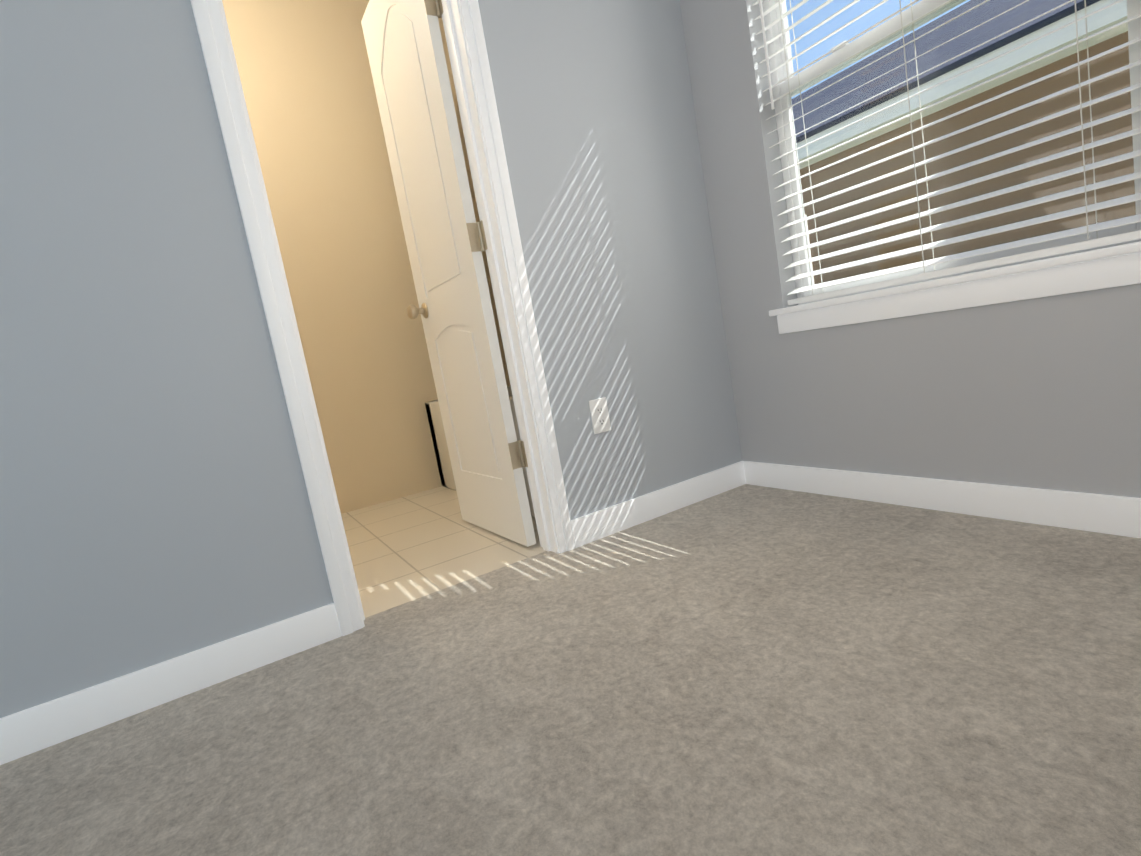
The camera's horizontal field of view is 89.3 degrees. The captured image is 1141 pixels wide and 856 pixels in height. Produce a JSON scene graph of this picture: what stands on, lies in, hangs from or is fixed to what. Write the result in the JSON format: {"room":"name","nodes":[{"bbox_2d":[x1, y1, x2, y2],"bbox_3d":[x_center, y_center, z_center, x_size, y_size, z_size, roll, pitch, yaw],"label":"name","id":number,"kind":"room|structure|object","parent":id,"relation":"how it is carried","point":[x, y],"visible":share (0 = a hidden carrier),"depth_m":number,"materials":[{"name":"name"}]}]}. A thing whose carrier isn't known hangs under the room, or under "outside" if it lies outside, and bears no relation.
{"room":"empty bedroom","nodes":[
{"label":"empty bedroom","id":0,"kind":"room"},
{"bbox_2d":[222,0,509,513],"bbox_3d":[-1.459,-0.888,2.988,2.520,2.740,0.120,-14,9,-30],"label":"wall","id":1,"kind":"structure","parent":0,"point":[305,74],"depth_m":3.07,"materials":[{"name":"beige paint"}]},
{"bbox_2d":[0,0,741,717],"bbox_3d":[-1.290,-0.679,1.183,4.120,2.740,0.120,-14,9,-30],"label":"wall","id":2,"kind":"structure","parent":0,"point":[154,504],"depth_m":1.37,"materials":[{"name":"grey paint"}]},
{"bbox_2d":[0,603,341,764],"bbox_3d":[-1.628,0.765,0.941,2.398,0.095,0.017,-14,9,-30],"label":"baseboard","id":3,"kind":"structure","parent":2,"relation":"attached to","point":[50,723],"depth_m":1.34,"materials":[{"name":"white wood"}]},
{"bbox_2d":[190,0,574,635],"bbox_3d":[-0.512,-0.546,1.653,0.744,2.092,0.152,-14,9,-30],"label":"door frame","id":4,"kind":"structure","parent":2,"relation":"attached to","point":[468,57],"depth_m":1.69,"materials":[{"name":"white wood"}]},
{"bbox_2d":[361,0,535,546],"bbox_3d":[-0.461,-0.585,2.109,0.181,2.010,0.615,-14,9,-31],"label":"door","id":5,"kind":"structure","parent":2,"relation":"in","point":[416,106],"depth_m":2.03,"materials":[{"name":"white wood"}]},
{"bbox_2d":[589,397,610,433],"bbox_3d":[0.101,-0.042,1.959,0.071,0.116,0.007,-14,9,-30],"label":"electrical outlet","id":6,"kind":"object","parent":2,"relation":"attached to","point":[599,415],"visible":1,"depth_m":1.96,"materials":[{"name":"white plastic"}]},
{"bbox_2d":[571,461,747,547],"bbox_3d":[0.338,0.269,2.103,0.788,0.095,0.017,-14,9,-30],"label":"baseboard","id":7,"kind":"structure","parent":2,"relation":"attached to","point":[594,526],"depth_m":2.08,"materials":[{"name":"white wood"}]},
{"bbox_2d":[341,486,544,617],"bbox_3d":[-0.744,0.501,2.533,2.680,0.100,1.700,-14,9,-30],"label":"floor","id":8,"kind":"structure","parent":0,"point":[405,549],"depth_m":2.18,"materials":[{"name":"tile"}]},
{"bbox_2d":[425,385,534,516],"bbox_3d":[-0.103,0.037,2.871,0.732,0.500,1.500,-14,9,-30],"label":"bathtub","id":9,"kind":"object","parent":8,"relation":"on","point":[440,443],"visible":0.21,"depth_m":3.18,"materials":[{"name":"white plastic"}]},
{"bbox_2d":[0,484,1140,855],"bbox_3d":[-0.078,0.732,-0.104,4.280,0.100,3.520,-14,9,-30],"label":"floor carpet","id":10,"kind":"object","parent":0,"point":[750,670],"visible":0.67,"depth_m":1.03,"materials":[{"name":"grey carpet"}]},
{"bbox_2d":[680,0,1140,497],"bbox_3d":[0.977,-1.113,1.466,0.160,2.740,5.220,-14,9,-30],"label":"wall","id":11,"kind":"structure","parent":0,"point":[1042,393],"depth_m":1.75,"materials":[{"name":"grey paint"}]},
{"bbox_2d":[744,461,1140,537],"bbox_3d":[1.540,0.217,0.907,0.013,0.095,3.300,-14,9,-30],"label":"baseboard","id":12,"kind":"structure","parent":11,"relation":"attached to","point":[1099,513],"depth_m":1.61,"materials":[{"name":"white wood"}]},
{"bbox_2d":[762,0,1140,304],"bbox_3d":[0.945,-1.120,1.562,0.063,1.418,0.935,-14,9,-30],"label":"window","id":13,"kind":"structure","parent":11,"relation":"in","point":[874,35],"depth_m":1.63,"materials":[{"name":"clear glass"}]},
{"bbox_2d":[752,0,1140,304],"bbox_3d":[0.880,-1.106,1.523,0.082,1.411,0.929,-14,9,-30],"label":"window blinds","id":14,"kind":"object","parent":13,"relation":"attached to","point":[1103,241],"visible":1,"depth_m":1.51,"materials":[{"name":"white plastic"}]},
{"bbox_2d":[769,241,1140,333],"bbox_3d":[1.004,-0.367,1.618,0.111,0.087,1.013,-14,9,-30],"label":"window sill","id":15,"kind":"structure","parent":11,"relation":"attached to","point":[1111,267],"depth_m":1.47,"materials":[{"name":"white wood"}]},
{"label":"outside","id":16,"kind":"structure","parent":0,"visible":0},
{"bbox_3d":[7.249,-0.843,5.049,13.840,0.050,20.000,-14,9,-30],"label":"ground","id":17,"kind":"structure","parent":16,"visible":0},
{"bbox_2d":[791,0,1135,284],"bbox_3d":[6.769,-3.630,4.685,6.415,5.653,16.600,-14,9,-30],"label":"window pane","id":18,"kind":"object","parent":17,"relation":"on","point":[962,47],"depth_m":5.08,"materials":[{"name":"clear glass"}]}
]}

